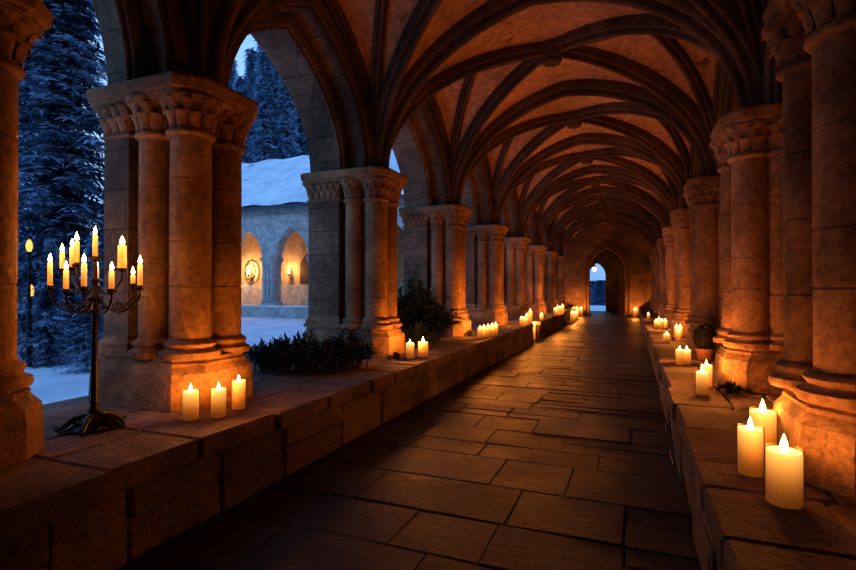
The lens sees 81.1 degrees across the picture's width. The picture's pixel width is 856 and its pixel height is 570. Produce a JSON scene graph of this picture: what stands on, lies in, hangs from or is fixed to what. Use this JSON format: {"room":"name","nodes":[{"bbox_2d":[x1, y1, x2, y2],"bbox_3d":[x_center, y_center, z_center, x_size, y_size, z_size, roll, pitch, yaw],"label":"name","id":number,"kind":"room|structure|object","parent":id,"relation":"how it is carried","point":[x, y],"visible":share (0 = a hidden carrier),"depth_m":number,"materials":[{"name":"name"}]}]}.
{"room":"monastery cloister walkway","nodes":[
{"label":"monastery cloister walkway","id":0,"kind":"room"},
{"bbox_2d":[0,305,575,569],"bbox_3d":[1.879,1.437,14.562,2.175,0.607,35.602,0,0,22],"label":"wall","id":1,"kind":"structure","parent":0,"point":[104,500],"depth_m":3.56,"materials":[{"name":"stone"}]},
{"bbox_2d":[0,0,53,466],"bbox_3d":[-3.056,-0.371,2.956,1.250,2.830,1.031,0,0,22],"label":"stone pier","id":2,"kind":"object","parent":1,"relation":"on","point":[22,22],"visible":1,"depth_m":3.01,"materials":[{"name":"stone"}]},
{"bbox_2d":[44,256,144,436],"bbox_3d":[-2.456,0.421,3.676,0.828,1.260,0.555,0,0,22],"label":"candelabrum","id":3,"kind":"object","parent":1,"relation":"on","point":[96,420],"visible":0.99,"depth_m":3.64,"materials":[{"name":"metal"}]},
{"bbox_2d":[47,261,52,284],"bbox_3d":[-2.812,-0.111,3.720,0.034,0.252,0.033,0,0,22],"label":"taper candle","id":4,"kind":"object","parent":3,"relation":"on","point":[49,264],"visible":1,"depth_m":3.71,"materials":[{"name":"brown wax"}]},
{"bbox_2d":[44,285,55,290],"bbox_3d":[-2.812,0.024,3.719,0.072,0.042,0.072,0,0,22],"label":"candle cup","id":5,"kind":"object","parent":3,"relation":"on","point":[49,287],"depth_m":3.70,"materials":[{"name":"metal"}]},
{"bbox_2d":[56,268,64,273],"bbox_3d":[-2.803,-0.106,3.830,0.072,0.042,0.072,0,0,22],"label":"candle cup","id":6,"kind":"object","parent":3,"relation":"on","point":[60,270],"depth_m":3.81,"materials":[{"name":"metal"}]},
{"bbox_2d":[59,251,64,267],"bbox_3d":[-2.803,-0.217,3.831,0.034,0.204,0.033,0,0,22],"label":"taper candle","id":7,"kind":"object","parent":3,"relation":"on","point":[62,254],"visible":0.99,"depth_m":3.82,"materials":[{"name":"brown wax"}]},
{"bbox_2d":[63,270,68,288],"bbox_3d":[-2.483,-0.066,3.430,0.034,0.207,0.033,0,0,22],"label":"taper candle","id":8,"kind":"object","parent":3,"relation":"on","point":[65,272],"visible":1,"depth_m":3.42,"materials":[{"name":"brown wax"}]},
{"bbox_2d":[60,289,71,294],"bbox_3d":[-2.483,0.047,3.429,0.072,0.042,0.072,0,0,22],"label":"candle cup","id":9,"kind":"object","parent":3,"relation":"on","point":[65,291],"depth_m":3.41,"materials":[{"name":"metal"}]},
{"bbox_2d":[66,266,74,271],"bbox_3d":[-2.755,-0.122,3.870,0.072,0.042,0.072,0,0,22],"label":"candle cup","id":10,"kind":"object","parent":3,"relation":"on","point":[71,268],"depth_m":3.85,"materials":[{"name":"metal"}]},
{"bbox_2d":[69,246,73,265],"bbox_3d":[-2.755,-0.246,3.871,0.034,0.228,0.033,0,0,22],"label":"taper candle","id":11,"kind":"object","parent":3,"relation":"on","point":[72,247],"visible":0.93,"depth_m":3.86,"materials":[{"name":"brown wax"}]},
{"bbox_2d":[70,262,80,267],"bbox_3d":[-2.495,-0.140,3.550,0.072,0.042,0.072,0,0,22],"label":"candle cup","id":12,"kind":"object","parent":3,"relation":"on","point":[76,264],"depth_m":3.53,"materials":[{"name":"metal"}]},
{"bbox_2d":[74,241,79,261],"bbox_3d":[-2.495,-0.264,3.551,0.034,0.229,0.033,0,0,22],"label":"taper candle","id":13,"kind":"object","parent":3,"relation":"on","point":[76,243],"visible":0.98,"depth_m":3.54,"materials":[{"name":"brown wax"}]},
{"bbox_2d":[81,262,86,285],"bbox_3d":[-2.318,-0.097,3.370,0.034,0.234,0.033,0,0,22],"label":"taper candle","id":14,"kind":"object","parent":3,"relation":"on","point":[83,265],"visible":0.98,"depth_m":3.36,"materials":[{"name":"brown wax"}]},
{"bbox_2d":[78,286,89,291],"bbox_3d":[-2.318,0.029,3.369,0.072,0.042,0.072,0,0,22],"label":"candle cup","id":15,"kind":"object","parent":3,"relation":"on","point":[83,288],"depth_m":3.35,"materials":[{"name":"metal"}]},
{"bbox_2d":[92,234,97,255],"bbox_3d":[-2.444,-0.323,3.672,0.034,0.220,0.033,0,0,22],"label":"taper candle","id":16,"kind":"object","parent":3,"relation":"on","point":[95,237],"visible":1,"depth_m":3.66,"materials":[{"name":"brown wax"}]},
{"bbox_2d":[109,270,114,288],"bbox_3d":[-2.157,-0.062,3.410,0.034,0.199,0.033,0,0,22],"label":"taper candle","id":17,"kind":"object","parent":3,"relation":"on","point":[111,273],"visible":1,"depth_m":3.40,"materials":[{"name":"brown wax"}]},
{"bbox_2d":[106,289,117,294],"bbox_3d":[-2.157,0.046,3.409,0.072,0.042,0.072,0,0,22],"label":"candle cup","id":18,"kind":"object","parent":3,"relation":"on","point":[111,291],"depth_m":3.39,"materials":[{"name":"metal"}]},
{"bbox_2d":[116,268,126,271],"bbox_3d":[-2.196,-0.113,3.590,0.072,0.042,0.072,0,0,22],"label":"candle cup","id":19,"kind":"object","parent":3,"relation":"on","point":[120,269],"depth_m":3.57,"materials":[{"name":"metal"}]},
{"bbox_2d":[117,244,126,267],"bbox_3d":[-2.196,-0.238,3.591,0.058,0.231,0.056,0,0,22],"label":"taper candle","id":20,"kind":"object","parent":3,"relation":"on","point":[122,249],"visible":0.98,"depth_m":3.57,"materials":[{"name":"brown wax"}]},
{"bbox_2d":[128,283,136,288],"bbox_3d":[-2.283,0.009,3.869,0.072,0.042,0.072,0,0,22],"label":"candle cup","id":21,"kind":"object","parent":3,"relation":"on","point":[132,285],"depth_m":3.85,"materials":[{"name":"metal"}]},
{"bbox_2d":[131,275,135,282],"bbox_3d":[-2.283,-0.072,3.870,0.034,0.143,0.033,0,0,22],"label":"taper candle","id":22,"kind":"object","parent":3,"relation":"on","point":[133,280],"visible":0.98,"depth_m":3.86,"materials":[{"name":"brown wax"}]},
{"bbox_2d":[137,264,142,284],"bbox_3d":[-2.090,-0.102,3.630,0.034,0.233,0.033,0,0,22],"label":"taper candle","id":23,"kind":"object","parent":3,"relation":"on","point":[140,266],"visible":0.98,"depth_m":3.62,"materials":[{"name":"brown wax"}]},
{"bbox_2d":[135,285,144,290],"bbox_3d":[-2.090,0.024,3.629,0.072,0.042,0.072,0,0,22],"label":"candle cup","id":24,"kind":"object","parent":3,"relation":"on","point":[139,287],"depth_m":3.61,"materials":[{"name":"metal"}]},
{"bbox_2d":[86,70,257,412],"bbox_3d":[-2.331,-0.357,4.733,1.250,2.830,1.031,0,0,22],"label":"stone pier","id":25,"kind":"object","parent":1,"relation":"on","point":[174,150],"visible":1,"depth_m":4.38,"materials":[{"name":"stone"}]},
{"bbox_2d":[181,389,199,420],"bbox_3d":[-1.859,0.911,3.916,0.130,0.281,0.130,0,0,22],"label":"pillar candle","id":26,"kind":"object","parent":1,"relation":"on","point":[190,399],"visible":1,"depth_m":3.88,"materials":[{"name":"brown wax"}]},
{"bbox_2d":[210,388,225,417],"bbox_3d":[-1.679,0.915,4.009,0.124,0.275,0.124,0,0,22],"label":"pillar candle","id":27,"kind":"object","parent":1,"relation":"on","point":[218,395],"visible":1,"depth_m":3.96,"materials":[{"name":"brown wax"}]},
{"bbox_2d":[232,380,245,409],"bbox_3d":[-1.620,0.910,4.279,0.123,0.289,0.123,0,0,22],"label":"pillar candle","id":28,"kind":"object","parent":1,"relation":"on","point":[238,386],"visible":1,"depth_m":4.23,"materials":[{"name":"brown wax"}]},
{"bbox_2d":[245,338,293,372],"bbox_3d":[-2.005,0.870,6.295,0.788,0.409,0.729,0,-1,-43],"label":"evergreen shrub","id":29,"kind":"object","parent":1,"relation":"on","point":[258,359],"visible":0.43,"depth_m":6.11,"materials":[{"name":"green plant"}]},
{"bbox_2d":[260,330,322,375],"bbox_3d":[-1.633,0.816,6.153,0.873,0.513,0.807,0,0,22],"label":"evergreen shrub","id":30,"kind":"object","parent":1,"relation":"on","point":[283,359],"visible":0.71,"depth_m":6.01,"materials":[{"name":"green plant"}]},
{"bbox_2d":[283,328,355,374],"bbox_3d":[-1.339,0.792,6.210,0.893,0.561,0.892,0,0,22],"label":"evergreen shrub","id":31,"kind":"object","parent":1,"relation":"on","point":[329,358],"visible":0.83,"depth_m":6.04,"materials":[{"name":"green plant"}]},
{"bbox_2d":[318,327,377,369],"bbox_3d":[-1.062,0.806,6.492,0.821,0.541,0.909,0,0,-10],"label":"evergreen shrub","id":32,"kind":"object","parent":1,"relation":"on","point":[361,351],"visible":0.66,"depth_m":6.40,"materials":[{"name":"green plant"}]},
{"bbox_2d":[300,166,407,358],"bbox_3d":[-1.130,-0.331,7.994,1.490,2.830,1.048,0,0,22],"label":"stone pier","id":33,"kind":"object","parent":1,"relation":"on","point":[352,233],"visible":1,"depth_m":7.66,"materials":[{"name":"stone"}]},
{"bbox_2d":[385,352,400,359],"bbox_3d":[-0.488,1.027,7.275,0.279,0.114,0.246,0,0,22],"label":"sprigs","id":34,"kind":"object","parent":1,"relation":"on","point":[397,355],"visible":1,"depth_m":7.28,"materials":[{"name":"green plant"}]},
{"bbox_2d":[406,343,413,358],"bbox_3d":[-0.266,0.937,7.384,0.118,0.284,0.118,0,0,22],"label":"pillar candle","id":35,"kind":"object","parent":1,"relation":"on","point":[409,346],"visible":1,"depth_m":7.33,"materials":[{"name":"brown wax"}]},
{"bbox_2d":[397,269,445,337],"bbox_3d":[-0.340,0.381,9.808,1.346,1.442,1.265,0,-1,-26],"label":"evergreen shrub","id":36,"kind":"object","parent":1,"relation":"on","point":[415,301],"visible":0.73,"depth_m":9.65,"materials":[{"name":"green plant"}]},
{"bbox_2d":[418,342,427,356],"bbox_3d":[-0.076,0.933,7.605,0.152,0.296,0.152,0,0,22],"label":"pillar candle","id":37,"kind":"object","parent":1,"relation":"on","point":[422,346],"visible":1,"depth_m":7.54,"materials":[{"name":"brown wax"}]},
{"bbox_2d":[401,321,445,347],"bbox_3d":[-0.138,0.858,8.891,0.913,0.478,0.919,0,0,22],"label":"evergreen shrub","id":38,"kind":"object","parent":1,"relation":"on","point":[418,333],"visible":0.91,"depth_m":8.82,"materials":[{"name":"green plant"}]},
{"bbox_2d":[402,295,464,337],"bbox_3d":[0.086,0.652,9.975,1.437,0.902,1.269,0,0,22],"label":"evergreen shrub","id":39,"kind":"object","parent":1,"relation":"on","point":[440,324],"visible":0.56,"depth_m":9.78,"materials":[{"name":"green plant"}]},
{"bbox_2d":[466,330,477,335],"bbox_3d":[0.945,1.034,10.841,0.304,0.156,0.228,0,-1,-33],"label":"sprigs","id":40,"kind":"object","parent":1,"relation":"on","point":[470,332],"visible":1,"depth_m":10.81,"materials":[{"name":"green plant"}]},
{"bbox_2d":[478,328,482,338],"bbox_3d":[1.071,0.967,10.296,0.103,0.272,0.103,0,0,22],"label":"pillar candle","id":41,"kind":"object","parent":1,"relation":"on","point":[480,330],"visible":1,"depth_m":10.25,"materials":[{"name":"brown wax"}]},
{"bbox_2d":[482,327,486,337],"bbox_3d":[1.178,0.966,10.508,0.105,0.276,0.105,0,0,22],"label":"pillar candle","id":42,"kind":"object","parent":1,"relation":"on","point":[484,328],"visible":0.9,"depth_m":10.46,"materials":[{"name":"brown wax"}]},
{"bbox_2d":[486,326,490,336],"bbox_3d":[1.280,0.966,10.662,0.107,0.279,0.107,0,0,22],"label":"pillar candle","id":43,"kind":"object","parent":1,"relation":"on","point":[488,327],"visible":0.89,"depth_m":10.62,"materials":[{"name":"brown wax"}]},
{"bbox_2d":[490,325,494,335],"bbox_3d":[1.395,0.965,10.890,0.109,0.285,0.109,0,0,22],"label":"pillar candle","id":44,"kind":"object","parent":1,"relation":"on","point":[491,326],"visible":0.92,"depth_m":10.84,"materials":[{"name":"brown wax"}]},
{"bbox_2d":[493,324,497,334],"bbox_3d":[1.497,0.964,11.080,0.111,0.290,0.111,0,0,22],"label":"pillar candle","id":45,"kind":"object","parent":1,"relation":"on","point":[495,325],"visible":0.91,"depth_m":11.03,"materials":[{"name":"brown wax"}]},
{"bbox_2d":[520,318,523,326],"bbox_3d":[2.510,0.979,13.414,0.107,0.297,0.107,0,0,22],"label":"pillar candle","id":46,"kind":"object","parent":1,"relation":"on","point":[521,319],"visible":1,"depth_m":13.37,"materials":[{"name":"brown wax"}]},
{"bbox_2d":[525,315,528,324],"bbox_3d":[2.805,0.962,14.159,0.113,0.342,0.113,0,0,22],"label":"pillar candle","id":47,"kind":"object","parent":1,"relation":"on","point":[526,316],"visible":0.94,"depth_m":14.11,"materials":[{"name":"brown wax"}]},
{"bbox_2d":[528,311,531,323],"bbox_3d":[2.981,0.917,14.565,0.117,0.440,0.117,0,0,22],"label":"pillar candle","id":48,"kind":"object","parent":1,"relation":"on","point":[529,312],"visible":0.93,"depth_m":14.51,"materials":[{"name":"brown wax"}]},
{"bbox_2d":[92,0,567,259],"bbox_3d":[1.490,-1.862,14.765,1.055,6.000,35.640,0,0,22],"label":"arches","id":49,"kind":"structure","parent":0,"point":[303,41],"depth_m":7.14,"materials":[{"name":"stone"}]},
{"bbox_2d":[399,204,472,336],"bbox_3d":[0.211,-0.305,11.280,1.490,2.830,1.048,0,0,22],"label":"stone pier","id":50,"kind":"object","parent":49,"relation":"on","point":[434,235],"visible":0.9,"depth_m":10.90,"materials":[{"name":"stone"}]},
{"bbox_2d":[465,224,508,325],"bbox_3d":[1.563,-0.278,14.595,1.490,2.830,1.048,0,0,22],"label":"stone pier","id":51,"kind":"object","parent":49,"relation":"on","point":[483,243],"visible":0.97,"depth_m":14.18,"materials":[{"name":"stone"}]},
{"bbox_2d":[503,237,531,318],"bbox_3d":[2.904,-0.252,17.882,1.490,2.830,1.048,0,0,22],"label":"stone pier","id":52,"kind":"object","parent":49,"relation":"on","point":[515,249],"visible":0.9,"depth_m":17.45,"materials":[{"name":"stone"}]},
{"bbox_2d":[527,245,546,313],"bbox_3d":[4.245,-0.226,21.169,1.490,2.830,1.048,0,0,22],"label":"stone pier","id":53,"kind":"object","parent":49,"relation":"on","point":[535,254],"visible":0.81,"depth_m":20.69,"materials":[{"name":"stone"}]},
{"bbox_2d":[543,251,557,309],"bbox_3d":[5.587,-0.199,24.456,1.490,2.830,1.048,0,0,22],"label":"stone pier","id":54,"kind":"object","parent":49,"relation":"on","point":[549,259],"visible":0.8,"depth_m":23.97,"materials":[{"name":"stone"}]},
{"bbox_2d":[555,256,566,307],"bbox_3d":[6.928,-0.173,27.742,1.490,2.830,1.048,0,0,22],"label":"stone pier","id":55,"kind":"object","parent":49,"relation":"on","point":[560,260],"visible":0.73,"depth_m":27.25,"materials":[{"name":"stone"}]},
{"bbox_2d":[118,311,701,569],"bbox_3d":[6.121,1.900,16.712,5.303,0.308,43.400,0,0,22],"label":"floor","id":56,"kind":"structure","parent":0,"point":[557,453],"depth_m":4.09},
{"bbox_2d":[532,324,535,339],"bbox_3d":[3.351,1.457,15.871,0.133,0.579,0.133,0,0,22],"label":"pillar candle","id":57,"kind":"object","parent":56,"relation":"on","point":[534,328],"visible":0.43,"depth_m":15.81,"materials":[{"name":"brown wax"}]},
{"bbox_2d":[570,312,573,322],"bbox_3d":[6.861,1.504,23.812,0.162,0.613,0.162,0,0,22],"label":"pillar candle","id":58,"kind":"object","parent":56,"relation":"on","point":[571,313],"visible":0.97,"depth_m":23.75,"materials":[{"name":"brown wax"}]},
{"bbox_2d":[579,308,582,315],"bbox_3d":[9.185,1.566,30.046,0.228,0.589,0.228,0,0,22],"label":"pillar candle","id":59,"kind":"object","parent":56,"relation":"on","point":[580,309],"visible":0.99,"depth_m":29.95,"materials":[{"name":"brown wax"}]},
{"bbox_2d":[633,309,636,316],"bbox_3d":[11.944,1.566,28.812,0.219,0.569,0.219,0,0,22],"label":"pillar candle","id":60,"kind":"object","parent":56,"relation":"on","point":[634,310],"visible":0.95,"depth_m":28.72,"materials":[{"name":"brown wax"}]},
{"bbox_2d":[180,0,769,259],"bbox_3d":[4.234,-2.815,13.589,5.323,2.273,35.920,0,0,22],"label":"ceiling","id":61,"kind":"structure","parent":0,"point":[593,113],"depth_m":8.10,"materials":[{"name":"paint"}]},
{"bbox_2d":[590,249,617,311],"bbox_3d":[12.180,-0.563,33.431,4.100,5.100,5.700,0,0,22],"label":"wall","id":62,"kind":"structure","parent":0,"point":[607,259],"depth_m":35.73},
{"bbox_2d":[618,257,623,314],"bbox_3d":[11.969,0.009,30.949,0.082,3.678,1.018,0,0,0],"label":"door","id":63,"kind":"structure","parent":62,"relation":"in","point":[620,263],"depth_m":31.02,"materials":[{"name":"brown wood"}]},
{"bbox_2d":[564,223,652,315],"bbox_3d":[10.857,-1.436,30.462,6.700,6.600,0.810,0,0,22],"label":"wall","id":64,"kind":"structure","parent":0,"point":[630,246],"depth_m":29.98,"materials":[{"name":"stone"}]},
{"bbox_2d":[670,41,782,225],"bbox_3d":[6.825,-1.579,12.565,0.645,6.600,35.600,0,0,22],"label":"wall","id":65,"kind":"structure","parent":0,"point":[773,89],"depth_m":7.37,"materials":[{"name":"stone"}]},
{"bbox_2d":[649,253,654,308],"bbox_3d":[11.643,-0.193,25.280,0.826,2.830,1.030,0,0,22],"label":"stone pier","id":66,"kind":"object","parent":65,"relation":"on","point":[651,257],"visible":0.34,"depth_m":25.09,"materials":[{"name":"stone"}]},
{"bbox_2d":[652,246,659,312],"bbox_3d":[10.094,-0.223,21.484,0.826,2.830,1.030,0,0,22],"label":"stone pier","id":67,"kind":"object","parent":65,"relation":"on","point":[655,251],"visible":0.22,"depth_m":21.29,"materials":[{"name":"stone"}]},
{"bbox_2d":[656,238,665,317],"bbox_3d":[8.696,-0.251,18.059,0.826,2.830,1.030,0,0,22],"label":"stone pier","id":68,"kind":"object","parent":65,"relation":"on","point":[660,242],"visible":0.31,"depth_m":17.86,"materials":[{"name":"stone"}]},
{"bbox_2d":[661,226,674,324],"bbox_3d":[7.336,-0.277,14.725,0.826,2.830,1.030,0,0,22],"label":"stone pier","id":69,"kind":"object","parent":65,"relation":"on","point":[668,235],"visible":0.4,"depth_m":14.49,"materials":[{"name":"stone"}]},
{"bbox_2d":[669,207,690,334],"bbox_3d":[6.014,-0.303,11.485,0.826,2.830,1.030,0,0,22],"label":"stone pier","id":70,"kind":"object","parent":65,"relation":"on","point":[680,217],"visible":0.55,"depth_m":11.23,"materials":[{"name":"stone"}]},
{"bbox_2d":[683,174,721,353],"bbox_3d":[4.722,-0.329,8.318,0.826,2.830,1.030,0,0,22],"label":"stone pier","id":71,"kind":"object","parent":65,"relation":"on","point":[702,194],"visible":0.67,"depth_m":8.03,"materials":[{"name":"stone"}]},
{"bbox_2d":[709,102,784,394],"bbox_3d":[3.498,-0.352,5.319,0.826,2.830,1.030,0,0,22],"label":"stone pier","id":72,"kind":"object","parent":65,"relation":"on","point":[746,143],"visible":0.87,"depth_m":5.01,"materials":[{"name":"stone"}]},
{"bbox_2d":[760,0,855,500],"bbox_3d":[2.417,-0.373,2.801,0.826,2.830,1.030,0,0,22],"label":"stone pier","id":73,"kind":"object","parent":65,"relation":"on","point":[812,43],"visible":0.99,"depth_m":2.65,"materials":[{"name":"stone"}]},
{"bbox_2d":[638,306,855,569],"bbox_3d":[6.274,1.422,12.767,1.330,0.608,35.613,0,0,22],"label":"wall","id":74,"kind":"structure","parent":0,"point":[734,527],"depth_m":2.62,"materials":[{"name":"stone"}]},
{"bbox_2d":[660,320,663,328],"bbox_3d":[6.043,0.992,12.904,0.108,0.262,0.108,0,0,22],"label":"pillar candle","id":75,"kind":"object","parent":74,"relation":"on","point":[661,321],"visible":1,"depth_m":12.86,"materials":[{"name":"brown wax"}]},
{"bbox_2d":[663,334,669,341],"bbox_3d":[4.590,0.990,9.615,0.116,0.214,0.116,0,0,22],"label":"pillar candle","id":76,"kind":"object","parent":74,"relation":"on","point":[666,337],"visible":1,"depth_m":9.57,"materials":[{"name":"brown wax"}]},
{"bbox_2d":[674,326,678,337],"bbox_3d":[5.226,0.961,10.508,0.095,0.287,0.095,0,0,22],"label":"pillar candle","id":77,"kind":"object","parent":74,"relation":"on","point":[676,328],"visible":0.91,"depth_m":10.48,"materials":[{"name":"brown wax"}]},
{"bbox_2d":[676,331,680,339],"bbox_3d":[5.010,0.982,9.992,0.090,0.235,0.090,0,0,22],"label":"pillar candle","id":78,"kind":"object","parent":74,"relation":"on","point":[678,333],"visible":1,"depth_m":9.96,"materials":[{"name":"brown wax"}]},
{"bbox_2d":[676,349,683,364],"bbox_3d":[3.398,0.945,6.748,0.101,0.258,0.101,0,0,22],"label":"pillar candle","id":79,"kind":"object","parent":74,"relation":"on","point":[679,352],"visible":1,"depth_m":6.71,"materials":[{"name":"brown wax"}]},
{"bbox_2d":[679,326,682,336],"bbox_3d":[5.411,0.971,10.729,0.097,0.270,0.097,0,0,22],"label":"pillar candle","id":80,"kind":"object","parent":74,"relation":"on","point":[680,327],"visible":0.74,"depth_m":10.69,"materials":[{"name":"brown wax"}]},
{"bbox_2d":[684,350,690,364],"bbox_3d":[3.516,0.952,6.793,0.102,0.246,0.102,0,0,22],"label":"pillar candle","id":81,"kind":"object","parent":74,"relation":"on","point":[687,353],"visible":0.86,"depth_m":6.75,"materials":[{"name":"brown wax"}]},
{"bbox_2d":[696,371,708,394],"bbox_3d":[2.662,0.923,4.850,0.112,0.271,0.112,0,0,22],"label":"pillar candle","id":82,"kind":"object","parent":74,"relation":"on","point":[702,378],"visible":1,"depth_m":4.81,"materials":[{"name":"brown wax"}]},
{"bbox_2d":[692,323,716,360],"bbox_3d":[3.978,0.809,7.173,0.368,0.536,0.359,0,0,22],"label":"potted plant","id":83,"kind":"object","parent":74,"relation":"on","point":[705,351],"visible":0.99,"depth_m":7.10,"materials":[{"name":"green plant"}]},
{"bbox_2d":[695,348,715,360],"bbox_3d":[3.979,0.995,7.175,0.270,0.165,0.270,0,0,22],"label":"pot","id":84,"kind":"object","parent":74,"relation":"on","point":[704,354],"depth_m":7.09,"materials":[{"name":"ceramic"}]},
{"bbox_2d":[700,364,711,386],"bbox_3d":[2.923,0.923,5.250,0.110,0.278,0.110,0,0,22],"label":"pillar candle","id":85,"kind":"object","parent":74,"relation":"on","point":[703,367],"visible":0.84,"depth_m":5.20,"materials":[{"name":"brown wax"}]},
{"bbox_2d":[720,389,726,394],"bbox_3d":[2.847,1.029,4.826,0.066,0.059,0.066,0,0,22],"label":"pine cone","id":86,"kind":"object","parent":74,"relation":"on","point":[722,391],"visible":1,"depth_m":4.81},
{"bbox_2d":[712,378,744,393],"bbox_3d":[2.957,0.990,4.905,0.238,0.148,0.271,0,0,-16],"label":"greenery","id":87,"kind":"object","parent":74,"relation":"on","point":[730,386],"visible":0.91,"depth_m":4.87,"materials":[{"name":"green plant"}]},
{"bbox_2d":[736,425,764,477],"bbox_3d":[1.782,0.885,2.765,0.134,0.314,0.134,0,0,22],"label":"pillar candle","id":88,"kind":"object","parent":74,"relation":"on","point":[750,448],"visible":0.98,"depth_m":2.72,"materials":[{"name":"brown wax"}]},
{"bbox_2d":[749,409,777,448],"bbox_3d":[2.077,0.876,3.103,0.155,0.338,0.155,0,0,22],"label":"pillar candle","id":89,"kind":"object","parent":74,"relation":"on","point":[760,418],"visible":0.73,"depth_m":3.04,"materials":[{"name":"brown wax"}]},
{"bbox_2d":[764,446,804,508],"bbox_3d":[1.700,0.874,2.387,0.160,0.330,0.160,0,0,22],"label":"pillar candle","id":90,"kind":"object","parent":74,"relation":"on","point":[784,483],"visible":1,"depth_m":2.33,"materials":[{"name":"brown wax"}]},
{"label":"outside","id":91,"kind":"structure","parent":0,"visible":0},
{"bbox_2d":[17,268,605,404],"bbox_3d":[-17.388,-0.523,36.801,90.000,4.960,105.000,0,0,22],"label":"snow ground","id":92,"kind":"structure","parent":91,"point":[49,387],"depth_m":9.99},
{"bbox_2d":[24,235,33,366],"bbox_3d":[-8.219,0.347,10.297,0.180,2.765,0.180,0,0,22],"label":"lantern","id":93,"kind":"object","parent":92,"relation":"on","point":[29,246],"visible":0.9,"depth_m":10.27,"materials":[{"name":"metal"}]},
{"bbox_2d":[26,280,35,359],"bbox_3d":[-8.734,0.822,10.994,0.180,1.851,0.180,0,0,22],"label":"lantern","id":94,"kind":"object","parent":92,"relation":"on","point":[32,282],"visible":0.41,"depth_m":10.98,"materials":[{"name":"metal"}]},
{"bbox_2d":[17,240,80,368],"bbox_3d":[-7.937,0.539,10.554,1.391,2.992,1.488,0,0,20],"label":"spruce","id":95,"kind":"object","parent":92,"relation":"on","point":[51,336],"visible":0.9,"depth_m":10.40,"materials":[{"name":"green plant"}]},
{"bbox_2d":[17,41,102,337],"bbox_3d":[-13.140,-3.822,16.856,6.154,13.233,6.582,0,-1,-29],"label":"spruce","id":96,"kind":"object","parent":92,"relation":"on","point":[24,119],"visible":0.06,"depth_m":16.53,"materials":[{"name":"green plant"}]},
{"bbox_2d":[16,0,106,360],"bbox_3d":[-9.142,-3.406,12.296,5.619,12.082,6.009,0,-1,29],"label":"spruce","id":97,"kind":"object","parent":92,"relation":"on","point":[67,59],"visible":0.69,"depth_m":12.19,"materials":[{"name":"green plant"}]},
{"bbox_2d":[52,243,103,374],"bbox_3d":[-6.348,0.583,9.536,1.374,2.762,1.284,0,-1,-30],"label":"spruce","id":98,"kind":"object","parent":92,"relation":"on","point":[86,325],"visible":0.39,"depth_m":9.36,"materials":[{"name":"green plant"}]},
{"bbox_2d":[94,201,103,317],"bbox_3d":[-12.510,-1.084,20.043,3.434,6.904,3.211,0,0,4],"label":"spruce","id":99,"kind":"object","parent":92,"relation":"on","point":[103,201],"visible":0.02,"depth_m":19.76,"materials":[{"name":"green plant"}]},
{"bbox_2d":[228,60,238,89],"bbox_3d":[-20.774,-12.561,52.324,5.092,22.647,5.463,0,-1,25],"label":"spruce","id":100,"kind":"object","parent":92,"relation":"on","point":[233,71],"visible":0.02,"depth_m":52.02,"materials":[{"name":"green plant"}]},
{"bbox_2d":[231,75,253,162],"bbox_3d":[-16.361,-8.947,44.149,4.600,19.072,4.288,0,0,22],"label":"spruce","id":101,"kind":"object","parent":92,"relation":"on","point":[240,83],"visible":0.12,"depth_m":44.01,"materials":[{"name":"green plant"}]},
{"bbox_2d":[243,47,260,162],"bbox_3d":[-17.629,-12.430,50.335,5.092,22.647,5.463,0,-1,38],"label":"spruce","id":102,"kind":"object","parent":92,"relation":"on","point":[250,61],"visible":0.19,"depth_m":49.76,"materials":[{"name":"green plant"}]},
{"bbox_2d":[246,40,278,162],"bbox_3d":[-14.330,-10.312,43.118,4.931,21.932,5.291,0,-1,-37],"label":"spruce","id":103,"kind":"object","parent":92,"relation":"on","point":[264,136],"visible":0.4,"depth_m":42.81,"materials":[{"name":"green plant"}]},
{"bbox_2d":[270,63,280,155],"bbox_3d":[-14.697,-13.184,47.872,5.981,24.793,5.574,0,0,-21],"label":"spruce","id":104,"kind":"object","parent":92,"relation":"on","point":[275,78],"visible":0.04,"depth_m":47.67,"materials":[{"name":"green plant"}]},
{"bbox_2d":[270,75,302,158],"bbox_3d":[-11.962,-9.833,42.944,4.609,20.502,4.946,0,0,-6],"label":"spruce","id":105,"kind":"object","parent":92,"relation":"on","point":[286,107],"visible":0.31,"depth_m":42.76,"materials":[{"name":"green plant"}]},
{"bbox_2d":[280,111,303,156],"bbox_3d":[-11.923,-12.728,47.245,5.751,23.839,5.360,0,0,10],"label":"spruce","id":106,"kind":"object","parent":92,"relation":"on","point":[297,141],"visible":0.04,"depth_m":46.57,"materials":[{"name":"green plant"}]},
{"bbox_2d":[297,119,308,154],"bbox_3d":[-10.895,-11.465,46.078,5.176,21.455,4.824,0,-1,41],"label":"spruce","id":107,"kind":"object","parent":92,"relation":"on","point":[304,148],"visible":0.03,"depth_m":45.71,"materials":[{"name":"green plant"}]},
{"bbox_2d":[240,149,404,318],"bbox_3d":[-8.964,-3.442,31.119,23.490,11.221,6.800,0,0,22],"label":"cloister wing","id":108,"kind":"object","parent":92,"relation":"on","point":[275,208],"visible":0.23,"depth_m":28.59},
{"bbox_2d":[245,263,255,280],"bbox_3d":[-11.551,-0.872,32.317,0.900,1.161,0.312,0,0,22],"label":"wall sconce","id":109,"kind":"object","parent":108,"relation":"attached to","point":[248,275],"visible":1,"depth_m":32.31,"materials":[{"name":"metal"}]},
{"bbox_2d":[590,281,597,303],"bbox_3d":[17.547,0.911,53.388,4.020,2.742,4.313,0,0,-2],"label":"spruce","id":110,"kind":"object","parent":92,"relation":"on","point":[592,283],"visible":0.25,"depth_m":52.97,"materials":[{"name":"green plant"}]},
{"bbox_2d":[590,280,605,305],"bbox_3d":[16.962,0.878,49.307,4.020,2.742,4.313,0,0,-2],"label":"spruce","id":111,"kind":"object","parent":92,"relation":"on","point":[600,289],"visible":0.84,"depth_m":48.81,"materials":[{"name":"green plant"}]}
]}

